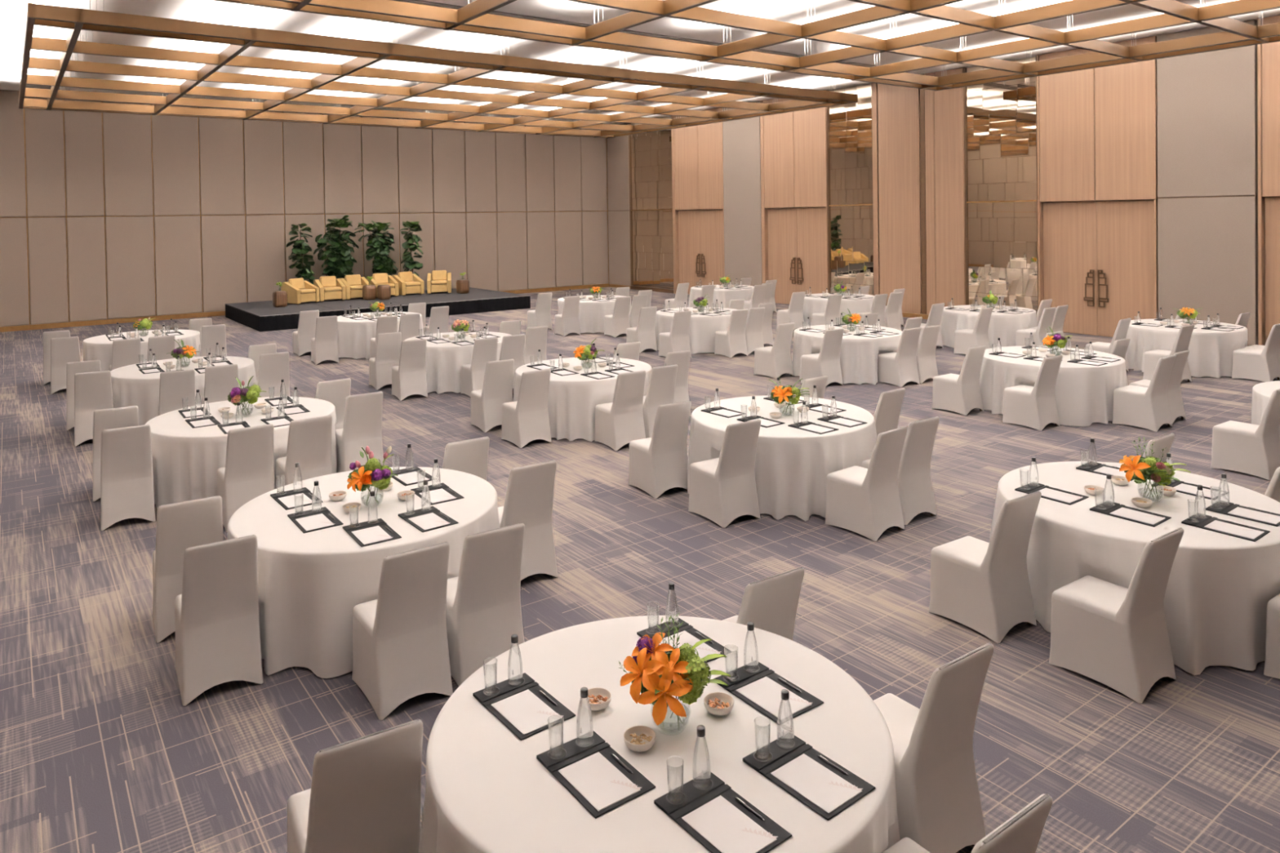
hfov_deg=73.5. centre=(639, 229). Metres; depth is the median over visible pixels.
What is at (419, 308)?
banquet chair
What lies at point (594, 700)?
almonds
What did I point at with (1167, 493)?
bowl
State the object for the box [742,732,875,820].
desk pad
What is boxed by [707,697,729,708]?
almonds
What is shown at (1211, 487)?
drinking glass
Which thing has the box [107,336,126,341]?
folder
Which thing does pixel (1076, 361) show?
folder
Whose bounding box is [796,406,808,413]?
bowl
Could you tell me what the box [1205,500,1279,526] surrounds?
folder
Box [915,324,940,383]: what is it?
banquet chair
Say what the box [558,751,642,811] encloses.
notepad
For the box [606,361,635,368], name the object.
folder
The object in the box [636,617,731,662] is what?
folder
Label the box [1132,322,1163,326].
folder
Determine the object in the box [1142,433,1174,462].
banquet chair
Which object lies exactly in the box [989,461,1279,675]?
banquet table
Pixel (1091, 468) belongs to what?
folder
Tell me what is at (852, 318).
flower vase
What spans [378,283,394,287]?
seat cushion
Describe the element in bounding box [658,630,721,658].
notepad
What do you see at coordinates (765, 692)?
notepad
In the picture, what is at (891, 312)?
banquet chair
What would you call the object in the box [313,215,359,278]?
fig tree
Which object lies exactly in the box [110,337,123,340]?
notepad
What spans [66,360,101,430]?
banquet chair
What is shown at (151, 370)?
notepad
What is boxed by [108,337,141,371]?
banquet chair
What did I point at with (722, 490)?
banquet chair
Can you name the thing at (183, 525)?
banquet chair
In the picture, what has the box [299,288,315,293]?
seat cushion
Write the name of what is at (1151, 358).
banquet chair
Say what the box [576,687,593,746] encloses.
water bottle
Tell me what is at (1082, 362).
notepad
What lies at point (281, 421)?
notepad
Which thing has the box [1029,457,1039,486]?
water bottle
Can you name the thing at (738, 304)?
banquet chair
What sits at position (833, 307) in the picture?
banquet chair
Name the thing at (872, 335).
notepad
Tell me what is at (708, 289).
banquet chair
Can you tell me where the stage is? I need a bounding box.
[225,287,530,331]
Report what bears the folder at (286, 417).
on the banquet table at (187, 460)
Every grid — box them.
[18,0,857,138]
[208,0,1279,91]
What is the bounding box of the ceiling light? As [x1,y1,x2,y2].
[13,55,649,106]
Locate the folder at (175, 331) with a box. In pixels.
[160,328,177,333]
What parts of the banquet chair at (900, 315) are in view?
backrest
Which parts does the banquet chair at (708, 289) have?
backrest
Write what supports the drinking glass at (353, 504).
on the folder at (380, 522)
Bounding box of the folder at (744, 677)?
[713,660,823,724]
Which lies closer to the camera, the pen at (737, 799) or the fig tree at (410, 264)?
the pen at (737, 799)
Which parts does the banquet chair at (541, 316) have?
seat, backrest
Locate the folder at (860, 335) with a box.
[853,333,883,337]
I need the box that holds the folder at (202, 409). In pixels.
[177,407,211,417]
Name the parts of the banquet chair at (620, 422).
seat, backrest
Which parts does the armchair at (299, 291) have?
armrest, seat, armrest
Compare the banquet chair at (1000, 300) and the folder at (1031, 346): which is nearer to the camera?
the folder at (1031, 346)
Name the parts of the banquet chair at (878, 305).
seat, backrest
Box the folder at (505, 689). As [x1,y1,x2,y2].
[472,672,575,740]
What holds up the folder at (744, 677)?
on the banquet table at (487, 790)
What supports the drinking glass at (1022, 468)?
on the folder at (1031, 489)
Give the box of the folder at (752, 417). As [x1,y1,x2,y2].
[737,414,785,427]
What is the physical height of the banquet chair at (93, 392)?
0.931 m
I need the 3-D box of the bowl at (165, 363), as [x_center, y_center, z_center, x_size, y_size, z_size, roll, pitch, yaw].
[-6.781,1.924,12.304,0.126,0.046,0.126,0,1,27]
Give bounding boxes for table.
[82,329,199,371]
[110,355,257,425]
[145,396,337,508]
[227,466,499,678]
[272,290,287,307]
[337,311,423,359]
[362,284,376,300]
[377,284,391,300]
[404,331,511,394]
[418,615,900,852]
[456,279,469,293]
[513,356,651,441]
[557,294,631,333]
[654,306,737,354]
[687,395,877,520]
[688,284,754,308]
[792,324,902,384]
[802,293,875,326]
[940,305,1037,348]
[979,346,1128,426]
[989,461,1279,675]
[1125,319,1247,377]
[1251,380,1279,438]
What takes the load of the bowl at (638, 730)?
on the banquet table at (487, 790)
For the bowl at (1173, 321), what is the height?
0.046 m
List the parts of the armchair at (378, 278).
armrest, seat, armrest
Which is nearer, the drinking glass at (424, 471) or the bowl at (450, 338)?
the drinking glass at (424, 471)
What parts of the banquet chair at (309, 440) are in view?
seat, backrest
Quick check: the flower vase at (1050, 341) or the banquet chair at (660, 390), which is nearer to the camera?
the banquet chair at (660, 390)
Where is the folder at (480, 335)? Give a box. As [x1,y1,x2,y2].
[477,333,500,337]
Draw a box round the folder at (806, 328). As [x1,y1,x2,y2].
[799,328,825,332]
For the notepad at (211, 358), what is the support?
on the folder at (224, 358)
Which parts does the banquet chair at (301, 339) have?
backrest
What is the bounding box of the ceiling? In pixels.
[0,0,1279,124]
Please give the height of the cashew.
0.023 m
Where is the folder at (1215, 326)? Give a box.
[1209,324,1244,328]
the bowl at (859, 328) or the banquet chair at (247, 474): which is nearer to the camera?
the banquet chair at (247, 474)
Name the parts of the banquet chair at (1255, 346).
seat, backrest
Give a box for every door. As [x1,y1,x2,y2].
[678,209,723,293]
[767,207,826,304]
[1043,200,1154,337]
[1264,197,1279,342]
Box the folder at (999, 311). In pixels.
[996,311,1022,314]
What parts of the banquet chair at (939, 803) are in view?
seat, backrest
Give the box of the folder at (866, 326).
[857,326,885,331]
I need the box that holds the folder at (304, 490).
[270,487,323,510]
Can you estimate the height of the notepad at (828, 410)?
0.004 m
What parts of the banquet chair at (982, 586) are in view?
seat, backrest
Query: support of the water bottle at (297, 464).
on the folder at (304, 490)
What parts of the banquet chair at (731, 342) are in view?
seat, backrest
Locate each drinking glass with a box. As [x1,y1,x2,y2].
[275,475,284,494]
[293,493,303,515]
[349,504,359,527]
[391,453,399,472]
[405,492,414,514]
[417,471,425,489]
[483,657,497,694]
[547,714,564,758]
[646,600,659,633]
[666,755,684,804]
[724,644,737,680]
[754,716,770,760]
[792,409,799,425]
[1019,468,1028,488]
[1080,448,1088,467]
[1094,488,1104,509]
[1187,498,1198,522]
[1210,487,1221,508]
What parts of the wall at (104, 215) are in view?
panel, panel, panel, panel, panel, panel, panel, panel, panel, panel, panel, panel, panel, panel, panel, panel, panel, panel, panel, panel, panel, panel, panel, panel, panel, panel, panel, panel, panel, panel, panel, panel, panel, panel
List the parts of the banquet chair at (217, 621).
seat, backrest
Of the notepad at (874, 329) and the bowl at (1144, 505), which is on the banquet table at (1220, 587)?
the bowl at (1144, 505)
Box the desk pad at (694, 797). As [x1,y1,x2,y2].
[653,770,791,852]
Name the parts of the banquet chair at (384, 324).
backrest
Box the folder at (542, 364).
[526,363,558,369]
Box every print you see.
[536,710,562,717]
[609,779,642,789]
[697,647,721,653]
[741,826,777,838]
[827,781,862,790]
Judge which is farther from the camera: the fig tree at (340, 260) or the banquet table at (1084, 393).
the fig tree at (340, 260)
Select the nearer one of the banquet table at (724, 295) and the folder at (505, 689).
the folder at (505, 689)
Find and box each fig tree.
[286,223,315,284]
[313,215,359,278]
[354,221,397,276]
[400,221,422,276]
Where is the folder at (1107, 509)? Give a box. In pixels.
[1088,500,1171,527]
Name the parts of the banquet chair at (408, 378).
seat, backrest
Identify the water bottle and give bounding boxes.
[293,462,302,491]
[311,480,321,511]
[368,490,377,523]
[405,443,413,470]
[421,480,431,511]
[431,458,440,486]
[507,634,522,685]
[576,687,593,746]
[665,582,678,626]
[692,724,711,789]
[743,622,758,671]
[777,688,794,748]
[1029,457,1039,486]
[1088,438,1097,465]
[1103,474,1114,505]
[1164,452,1172,481]
[1197,484,1205,517]
[1217,473,1229,505]
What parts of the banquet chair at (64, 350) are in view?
backrest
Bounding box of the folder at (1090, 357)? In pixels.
[1080,355,1120,362]
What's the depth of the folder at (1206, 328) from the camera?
14.36 m
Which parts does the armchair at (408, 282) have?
armrest, seat, armrest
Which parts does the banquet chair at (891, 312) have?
backrest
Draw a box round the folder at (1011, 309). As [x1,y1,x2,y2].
[1008,309,1034,312]
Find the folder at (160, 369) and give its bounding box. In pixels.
[138,367,164,373]
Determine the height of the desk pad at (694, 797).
0.014 m
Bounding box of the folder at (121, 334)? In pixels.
[105,333,124,337]
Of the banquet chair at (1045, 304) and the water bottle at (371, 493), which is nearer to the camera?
the water bottle at (371, 493)
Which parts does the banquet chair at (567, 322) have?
seat, backrest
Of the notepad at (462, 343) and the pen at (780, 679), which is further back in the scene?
the notepad at (462, 343)
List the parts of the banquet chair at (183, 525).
seat, backrest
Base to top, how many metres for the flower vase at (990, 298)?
0.400 m
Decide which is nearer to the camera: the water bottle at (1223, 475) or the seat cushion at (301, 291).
the water bottle at (1223, 475)
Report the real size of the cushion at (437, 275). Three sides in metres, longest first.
0.470 x 0.340 x 0.130 m
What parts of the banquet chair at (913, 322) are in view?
backrest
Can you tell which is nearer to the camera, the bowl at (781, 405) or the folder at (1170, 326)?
the bowl at (781, 405)
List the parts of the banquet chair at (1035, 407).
seat, backrest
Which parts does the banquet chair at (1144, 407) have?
seat, backrest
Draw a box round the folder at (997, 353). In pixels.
[989,351,1026,358]
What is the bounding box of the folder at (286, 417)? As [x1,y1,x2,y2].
[260,415,293,426]
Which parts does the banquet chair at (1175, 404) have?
seat, backrest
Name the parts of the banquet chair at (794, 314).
seat, backrest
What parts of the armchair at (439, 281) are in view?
armrest, seat, armrest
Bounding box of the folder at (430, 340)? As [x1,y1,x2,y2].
[426,338,451,343]
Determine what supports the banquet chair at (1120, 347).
on the floor
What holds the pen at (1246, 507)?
on the folder at (1224, 509)
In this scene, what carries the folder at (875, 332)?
on the banquet table at (859, 354)
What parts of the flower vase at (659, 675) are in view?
stem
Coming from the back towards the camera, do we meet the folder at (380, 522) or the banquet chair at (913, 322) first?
the banquet chair at (913, 322)
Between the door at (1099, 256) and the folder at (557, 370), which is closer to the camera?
the folder at (557, 370)
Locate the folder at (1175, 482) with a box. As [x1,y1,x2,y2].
[1151,479,1229,500]
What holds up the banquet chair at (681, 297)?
on the floor
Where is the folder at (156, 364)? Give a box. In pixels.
[136,362,159,368]
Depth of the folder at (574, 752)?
3.21 m
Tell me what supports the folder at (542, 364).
on the banquet table at (573, 399)
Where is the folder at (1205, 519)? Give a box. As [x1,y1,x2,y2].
[1181,513,1270,542]
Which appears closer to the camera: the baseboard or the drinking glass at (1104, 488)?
the drinking glass at (1104, 488)
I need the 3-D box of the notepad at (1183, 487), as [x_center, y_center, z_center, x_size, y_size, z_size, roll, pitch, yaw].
[4.017,1.878,6.173,0.191,0.004,0.270,-2,1,-36]
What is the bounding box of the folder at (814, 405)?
[801,403,846,414]
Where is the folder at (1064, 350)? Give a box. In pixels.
[1058,350,1097,355]
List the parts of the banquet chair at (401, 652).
seat, backrest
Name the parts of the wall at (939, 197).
panel, panel, panel, panel, panel, panel, panel, panel, panel, panel, panel, panel, panel, panel, panel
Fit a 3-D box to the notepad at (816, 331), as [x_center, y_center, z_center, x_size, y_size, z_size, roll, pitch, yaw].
[3.038,1.748,14.867,0.191,0.004,0.270,-2,1,-37]
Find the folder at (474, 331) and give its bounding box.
[462,330,485,334]
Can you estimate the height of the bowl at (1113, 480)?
0.046 m
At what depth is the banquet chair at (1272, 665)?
5.08 m
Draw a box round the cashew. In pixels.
[630,733,652,744]
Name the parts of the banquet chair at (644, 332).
seat, backrest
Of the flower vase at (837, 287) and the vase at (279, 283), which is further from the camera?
the vase at (279, 283)
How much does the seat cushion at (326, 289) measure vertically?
0.105 m
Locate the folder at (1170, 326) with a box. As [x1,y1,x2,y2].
[1164,325,1195,328]
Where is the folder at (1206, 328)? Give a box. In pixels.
[1200,327,1233,331]
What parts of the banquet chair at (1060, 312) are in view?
backrest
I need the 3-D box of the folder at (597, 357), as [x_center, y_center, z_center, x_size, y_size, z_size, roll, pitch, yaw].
[-0.619,1.849,12.199,0.262,0.014,0.410,-2,1,-35]
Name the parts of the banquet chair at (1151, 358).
seat, backrest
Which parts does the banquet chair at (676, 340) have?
seat, backrest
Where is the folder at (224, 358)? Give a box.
[203,355,227,361]
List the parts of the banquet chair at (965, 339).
seat, backrest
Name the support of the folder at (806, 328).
on the banquet table at (859, 354)
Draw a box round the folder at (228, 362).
[208,360,232,366]
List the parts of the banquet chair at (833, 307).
seat, backrest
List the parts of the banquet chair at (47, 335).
backrest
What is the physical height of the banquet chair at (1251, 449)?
0.931 m
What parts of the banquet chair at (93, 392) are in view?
backrest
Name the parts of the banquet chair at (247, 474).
seat, backrest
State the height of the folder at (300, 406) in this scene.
0.014 m
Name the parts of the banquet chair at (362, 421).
seat, backrest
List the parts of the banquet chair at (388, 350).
seat, backrest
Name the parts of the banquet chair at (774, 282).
backrest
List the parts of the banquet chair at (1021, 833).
seat, backrest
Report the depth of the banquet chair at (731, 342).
16.82 m
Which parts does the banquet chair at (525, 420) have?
seat, backrest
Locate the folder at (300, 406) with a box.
[276,404,310,415]
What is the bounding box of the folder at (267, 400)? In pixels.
[264,395,297,406]
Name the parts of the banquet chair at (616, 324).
seat, backrest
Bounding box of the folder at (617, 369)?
[604,368,632,374]
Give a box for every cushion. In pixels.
[288,278,305,288]
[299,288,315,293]
[319,275,336,287]
[324,286,342,292]
[344,274,361,285]
[350,284,363,289]
[372,272,388,284]
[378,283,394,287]
[397,271,413,281]
[404,281,420,286]
[431,270,446,280]
[431,280,447,284]
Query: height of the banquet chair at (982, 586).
0.931 m
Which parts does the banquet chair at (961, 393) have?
seat, backrest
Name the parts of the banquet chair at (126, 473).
backrest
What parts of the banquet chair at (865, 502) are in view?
seat, backrest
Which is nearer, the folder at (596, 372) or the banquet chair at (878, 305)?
the folder at (596, 372)
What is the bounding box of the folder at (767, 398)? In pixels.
[763,396,807,404]
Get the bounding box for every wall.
[0,89,608,326]
[606,15,1279,346]
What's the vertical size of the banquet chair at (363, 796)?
0.931 m
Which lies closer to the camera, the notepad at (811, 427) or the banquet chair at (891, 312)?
the notepad at (811, 427)
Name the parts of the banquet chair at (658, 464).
seat, backrest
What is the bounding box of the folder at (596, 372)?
[580,371,614,379]
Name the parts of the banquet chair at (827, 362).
seat, backrest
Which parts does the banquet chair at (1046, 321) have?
seat, backrest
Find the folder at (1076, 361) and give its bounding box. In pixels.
[1066,359,1107,365]
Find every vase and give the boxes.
[133,317,153,337]
[166,338,199,367]
[227,375,266,415]
[275,281,282,290]
[346,445,397,506]
[366,275,373,284]
[369,302,385,315]
[451,319,469,339]
[573,338,604,368]
[587,286,604,297]
[618,612,730,735]
[693,293,709,312]
[718,275,730,286]
[768,377,809,414]
[833,281,846,296]
[841,308,861,331]
[978,289,998,307]
[1042,326,1072,355]
[1119,436,1191,502]
[1173,306,1202,324]
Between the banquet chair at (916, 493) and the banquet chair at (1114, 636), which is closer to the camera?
the banquet chair at (1114, 636)
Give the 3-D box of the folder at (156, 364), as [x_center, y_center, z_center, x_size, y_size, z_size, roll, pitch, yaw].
[-7.067,1.944,12.300,0.262,0.014,0.410,-2,1,-36]
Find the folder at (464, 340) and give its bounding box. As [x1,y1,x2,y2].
[451,340,474,346]
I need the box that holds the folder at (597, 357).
[583,356,611,363]
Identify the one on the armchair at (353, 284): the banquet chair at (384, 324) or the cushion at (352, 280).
the cushion at (352, 280)
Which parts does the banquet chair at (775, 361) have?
seat, backrest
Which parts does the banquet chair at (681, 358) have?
backrest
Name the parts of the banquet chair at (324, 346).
backrest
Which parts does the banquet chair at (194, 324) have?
backrest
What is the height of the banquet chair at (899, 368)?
0.931 m
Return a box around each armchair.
[280,278,319,304]
[313,275,346,302]
[340,274,370,300]
[366,272,398,297]
[391,271,424,296]
[426,270,451,293]
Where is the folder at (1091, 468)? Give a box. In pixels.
[1075,461,1132,480]
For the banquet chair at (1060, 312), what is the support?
on the floor
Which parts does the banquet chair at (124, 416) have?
backrest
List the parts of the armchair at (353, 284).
armrest, seat, armrest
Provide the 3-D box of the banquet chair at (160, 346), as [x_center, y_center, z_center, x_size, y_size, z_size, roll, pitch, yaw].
[-8.058,2.216,14.377,0.436,0.931,0.606,-2,1,-37]
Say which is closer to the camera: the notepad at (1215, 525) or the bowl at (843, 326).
the notepad at (1215, 525)
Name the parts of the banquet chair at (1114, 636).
seat, backrest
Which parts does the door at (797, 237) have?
handle, handle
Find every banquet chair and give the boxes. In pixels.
[43,330,70,384]
[50,336,80,394]
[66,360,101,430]
[74,370,114,446]
[92,405,138,501]
[100,424,155,530]
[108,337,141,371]
[144,334,175,362]
[152,495,223,643]
[157,369,196,415]
[174,534,263,706]
[189,318,212,356]
[199,324,226,356]
[201,364,239,404]
[217,423,275,532]
[248,343,276,381]
[253,351,289,397]
[275,415,332,488]
[287,719,422,852]
[292,310,319,355]
[311,315,338,364]
[315,377,351,429]
[335,391,384,472]
[351,542,453,719]
[368,332,401,390]
[369,315,397,358]
[391,338,427,400]
[398,313,420,343]
[408,302,426,327]
[422,306,448,334]
[442,436,489,480]
[445,523,524,686]
[460,337,497,396]
[470,359,514,432]
[497,333,524,388]
[497,460,558,580]
[499,320,520,335]
[501,368,551,448]
[523,325,547,364]
[527,292,552,329]
[554,296,580,336]
[594,370,645,450]
[604,296,631,337]
[615,287,629,296]
[615,341,640,360]
[626,306,657,353]
[628,400,691,498]
[629,294,648,327]
[637,289,652,306]
[642,364,677,438]
[658,311,691,357]
[664,350,691,416]
[665,282,688,309]
[688,419,760,528]
[690,284,714,307]
[714,309,747,357]
[722,567,804,640]
[728,298,744,310]
[739,277,751,285]
[742,284,766,316]
[745,306,764,355]
[747,282,773,303]
[754,322,794,378]
[758,302,773,346]
[765,280,777,312]
[776,291,805,329]
[800,328,844,386]
[800,375,827,398]
[812,293,842,325]
[825,426,907,541]
[857,285,870,294]
[857,293,887,327]
[860,312,878,325]
[861,416,939,524]
[873,387,905,437]
[873,643,994,852]
[877,327,920,386]
[881,793,1053,852]
[884,288,905,326]
[884,291,902,330]
[903,316,922,348]
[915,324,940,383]
[917,302,944,348]
[928,490,1041,643]
[932,345,986,415]
[953,307,992,354]
[991,295,1004,305]
[1002,355,1062,431]
[1016,306,1056,346]
[1029,305,1068,347]
[1036,298,1052,326]
[1042,331,1061,346]
[1048,527,1183,702]
[1085,317,1131,371]
[1110,337,1130,359]
[1112,355,1176,431]
[1128,350,1189,423]
[1142,324,1194,382]
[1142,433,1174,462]
[1175,307,1188,319]
[1210,388,1279,479]
[1231,323,1279,382]
[1235,311,1250,327]
[1244,339,1279,369]
[1263,593,1279,679]
[1264,466,1279,502]
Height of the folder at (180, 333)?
0.014 m
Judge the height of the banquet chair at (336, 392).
0.931 m
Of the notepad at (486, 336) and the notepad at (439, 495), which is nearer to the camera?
the notepad at (439, 495)
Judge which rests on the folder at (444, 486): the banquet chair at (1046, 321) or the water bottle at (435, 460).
the water bottle at (435, 460)
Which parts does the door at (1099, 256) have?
handle, handle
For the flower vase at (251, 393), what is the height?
0.411 m
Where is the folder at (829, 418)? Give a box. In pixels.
[817,414,866,427]
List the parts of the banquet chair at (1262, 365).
seat, backrest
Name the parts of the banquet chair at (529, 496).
seat, backrest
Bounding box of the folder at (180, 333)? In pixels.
[164,332,183,335]
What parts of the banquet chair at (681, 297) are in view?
seat, backrest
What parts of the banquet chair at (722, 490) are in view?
seat, backrest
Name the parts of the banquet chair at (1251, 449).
seat, backrest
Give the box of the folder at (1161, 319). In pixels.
[1154,318,1184,322]
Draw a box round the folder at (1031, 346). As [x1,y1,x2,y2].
[1022,345,1056,351]
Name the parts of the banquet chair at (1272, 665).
seat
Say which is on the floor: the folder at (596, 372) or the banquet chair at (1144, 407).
the banquet chair at (1144, 407)
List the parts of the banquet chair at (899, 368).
seat, backrest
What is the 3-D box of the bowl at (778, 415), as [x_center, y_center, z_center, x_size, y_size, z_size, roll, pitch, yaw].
[1.361,1.863,8.593,0.126,0.046,0.126,-1,1,1]
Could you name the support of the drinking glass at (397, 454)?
on the folder at (415, 468)
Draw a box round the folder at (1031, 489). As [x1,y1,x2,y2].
[1014,481,1088,505]
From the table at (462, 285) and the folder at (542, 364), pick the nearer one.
the folder at (542, 364)
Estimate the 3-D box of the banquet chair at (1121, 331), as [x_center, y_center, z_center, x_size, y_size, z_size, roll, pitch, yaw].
[8.050,1.968,14.732,0.436,0.931,0.606,-2,1,-37]
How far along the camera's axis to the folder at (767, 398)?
9.39 m
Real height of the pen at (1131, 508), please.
0.010 m
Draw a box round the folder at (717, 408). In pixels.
[701,406,746,417]
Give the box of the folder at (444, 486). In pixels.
[410,482,464,505]
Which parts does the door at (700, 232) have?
handle, handle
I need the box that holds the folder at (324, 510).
[287,506,343,533]
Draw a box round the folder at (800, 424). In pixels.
[787,421,839,434]
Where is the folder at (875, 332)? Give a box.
[869,330,897,335]
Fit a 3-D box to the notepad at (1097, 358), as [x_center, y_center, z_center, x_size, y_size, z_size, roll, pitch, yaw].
[6.296,1.753,11.609,0.191,0.004,0.270,-2,1,-36]
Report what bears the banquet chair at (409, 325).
on the floor
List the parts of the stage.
deck panel, deck panel, deck panel, deck panel, edge trim, deck panel, deck panel, deck panel, deck panel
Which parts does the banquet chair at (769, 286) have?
backrest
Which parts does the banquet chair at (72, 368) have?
backrest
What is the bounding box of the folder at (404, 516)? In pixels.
[397,506,458,532]
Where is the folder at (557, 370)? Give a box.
[551,368,578,375]
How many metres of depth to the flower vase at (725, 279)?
23.97 m
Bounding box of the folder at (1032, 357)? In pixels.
[1023,355,1044,361]
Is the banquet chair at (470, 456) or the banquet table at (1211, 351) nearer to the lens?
the banquet chair at (470, 456)
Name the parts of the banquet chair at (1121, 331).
seat, backrest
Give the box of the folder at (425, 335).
[415,335,439,339]
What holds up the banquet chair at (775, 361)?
on the floor
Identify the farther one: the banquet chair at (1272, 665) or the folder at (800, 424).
the folder at (800, 424)
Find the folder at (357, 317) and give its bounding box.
[349,316,368,319]
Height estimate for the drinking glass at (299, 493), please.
0.134 m
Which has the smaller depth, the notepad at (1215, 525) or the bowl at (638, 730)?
the bowl at (638, 730)
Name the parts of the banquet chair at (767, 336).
backrest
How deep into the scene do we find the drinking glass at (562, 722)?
3.24 m
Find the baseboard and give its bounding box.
[0,283,608,332]
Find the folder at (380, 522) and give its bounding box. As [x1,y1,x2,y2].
[342,518,401,546]
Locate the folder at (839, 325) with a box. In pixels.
[833,324,858,328]
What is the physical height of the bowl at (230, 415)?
0.046 m
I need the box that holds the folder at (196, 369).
[194,367,205,373]
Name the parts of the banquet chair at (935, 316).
seat, backrest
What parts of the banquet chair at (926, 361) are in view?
backrest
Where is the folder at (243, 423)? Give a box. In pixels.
[217,421,250,434]
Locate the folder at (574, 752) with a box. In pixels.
[536,730,655,817]
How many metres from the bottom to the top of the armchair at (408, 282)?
0.718 m
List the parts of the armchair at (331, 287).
armrest, seat, armrest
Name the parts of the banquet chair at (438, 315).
backrest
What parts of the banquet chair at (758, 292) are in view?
backrest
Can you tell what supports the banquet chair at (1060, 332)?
on the floor
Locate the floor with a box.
[0,286,1279,852]
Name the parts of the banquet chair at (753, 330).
backrest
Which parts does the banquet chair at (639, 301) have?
backrest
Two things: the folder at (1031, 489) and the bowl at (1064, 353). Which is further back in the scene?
the bowl at (1064, 353)
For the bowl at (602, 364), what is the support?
on the banquet table at (573, 399)
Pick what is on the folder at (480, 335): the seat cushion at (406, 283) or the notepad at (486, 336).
the notepad at (486, 336)
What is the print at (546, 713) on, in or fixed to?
on the notepad at (527, 713)
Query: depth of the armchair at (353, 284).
25.92 m
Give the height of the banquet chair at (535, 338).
0.931 m
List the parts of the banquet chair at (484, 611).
seat, backrest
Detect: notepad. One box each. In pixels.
[107,333,119,337]
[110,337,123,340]
[138,364,155,368]
[142,368,159,373]
[167,333,180,335]
[182,409,204,417]
[190,418,214,426]
[206,356,222,360]
[212,362,229,365]
[222,424,244,432]
[266,418,289,426]
[269,398,291,404]
[277,493,315,507]
[280,407,303,413]
[295,513,334,530]
[351,525,391,544]
[394,471,429,484]
[408,512,450,529]
[418,488,456,502]
[420,336,435,339]
[432,339,448,342]
[455,342,471,345]
[468,332,482,334]
[482,335,497,337]
[491,689,562,734]
[532,365,554,369]
[552,370,574,374]
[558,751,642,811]
[586,358,606,362]
[588,373,610,378]
[609,363,630,367]
[611,369,630,373]
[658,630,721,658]
[681,795,777,852]
[710,408,741,416]
[736,676,811,719]
[748,417,779,426]
[770,753,862,813]
[799,424,833,432]
[805,328,824,332]
[809,405,841,413]
[828,417,862,426]
[861,333,880,337]
[865,328,882,330]
[878,332,895,334]
[997,353,1022,357]
[1031,346,1054,350]
[1039,488,1083,502]
[1070,351,1093,355]
[1078,360,1104,364]
[1090,357,1117,361]
[1093,466,1125,476]
[1110,507,1164,524]
[1139,323,1159,325]
[1173,483,1223,497]
[1198,322,1217,324]
[1204,520,1263,539]
[1212,328,1231,330]
[1218,325,1240,328]
[1227,506,1279,524]
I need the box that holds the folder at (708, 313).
[700,312,721,315]
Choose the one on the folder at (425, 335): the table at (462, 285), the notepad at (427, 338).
the notepad at (427, 338)
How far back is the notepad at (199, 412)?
9.14 m
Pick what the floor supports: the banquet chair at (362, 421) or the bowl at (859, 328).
the banquet chair at (362, 421)
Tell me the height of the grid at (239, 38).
0.706 m
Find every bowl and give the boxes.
[163,361,173,365]
[165,364,175,368]
[191,359,200,363]
[198,361,208,365]
[217,407,231,413]
[220,413,234,418]
[253,402,266,408]
[261,407,274,413]
[328,490,346,501]
[342,502,360,513]
[377,481,393,491]
[396,490,414,500]
[442,334,449,337]
[448,337,455,340]
[560,363,569,367]
[573,365,582,370]
[581,687,611,711]
[582,360,591,364]
[597,362,606,367]
[623,725,655,751]
[703,692,733,715]
[747,406,759,413]
[769,412,782,418]
[773,402,786,408]
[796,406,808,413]
[842,325,849,328]
[857,327,865,330]
[1022,351,1031,355]
[1038,348,1047,352]
[1045,353,1055,357]
[1060,351,1071,355]
[1084,484,1103,495]
[1110,475,1128,485]
[1131,497,1152,508]
[1155,485,1176,496]
[1160,321,1168,324]
[1171,320,1179,323]
[1189,321,1198,324]
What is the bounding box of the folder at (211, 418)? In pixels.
[185,416,221,428]
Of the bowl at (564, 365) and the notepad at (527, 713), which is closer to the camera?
the notepad at (527, 713)
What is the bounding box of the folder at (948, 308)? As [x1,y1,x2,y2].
[945,307,968,311]
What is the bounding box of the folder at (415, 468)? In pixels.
[391,466,436,485]
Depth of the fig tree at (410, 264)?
27.99 m
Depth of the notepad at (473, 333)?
15.15 m
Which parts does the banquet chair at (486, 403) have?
seat, backrest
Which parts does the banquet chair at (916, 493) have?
seat, backrest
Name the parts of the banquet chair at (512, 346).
backrest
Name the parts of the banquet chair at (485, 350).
seat, backrest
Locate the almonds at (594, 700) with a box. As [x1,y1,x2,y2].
[586,694,608,703]
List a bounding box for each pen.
[538,690,556,705]
[610,753,633,773]
[694,631,713,643]
[734,797,764,820]
[777,677,801,692]
[817,755,848,774]
[1053,488,1071,493]
[1130,507,1152,513]
[1224,520,1250,527]
[1246,506,1271,513]
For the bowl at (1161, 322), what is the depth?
14.99 m
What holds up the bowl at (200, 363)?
on the banquet table at (130, 386)
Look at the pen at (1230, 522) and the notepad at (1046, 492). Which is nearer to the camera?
the pen at (1230, 522)
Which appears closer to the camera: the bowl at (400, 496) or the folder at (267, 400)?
the bowl at (400, 496)
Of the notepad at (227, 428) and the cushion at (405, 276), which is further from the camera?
the cushion at (405, 276)
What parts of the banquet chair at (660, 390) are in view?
backrest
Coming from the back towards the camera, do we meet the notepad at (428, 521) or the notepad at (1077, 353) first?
the notepad at (1077, 353)
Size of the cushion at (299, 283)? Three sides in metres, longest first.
0.470 x 0.340 x 0.130 m

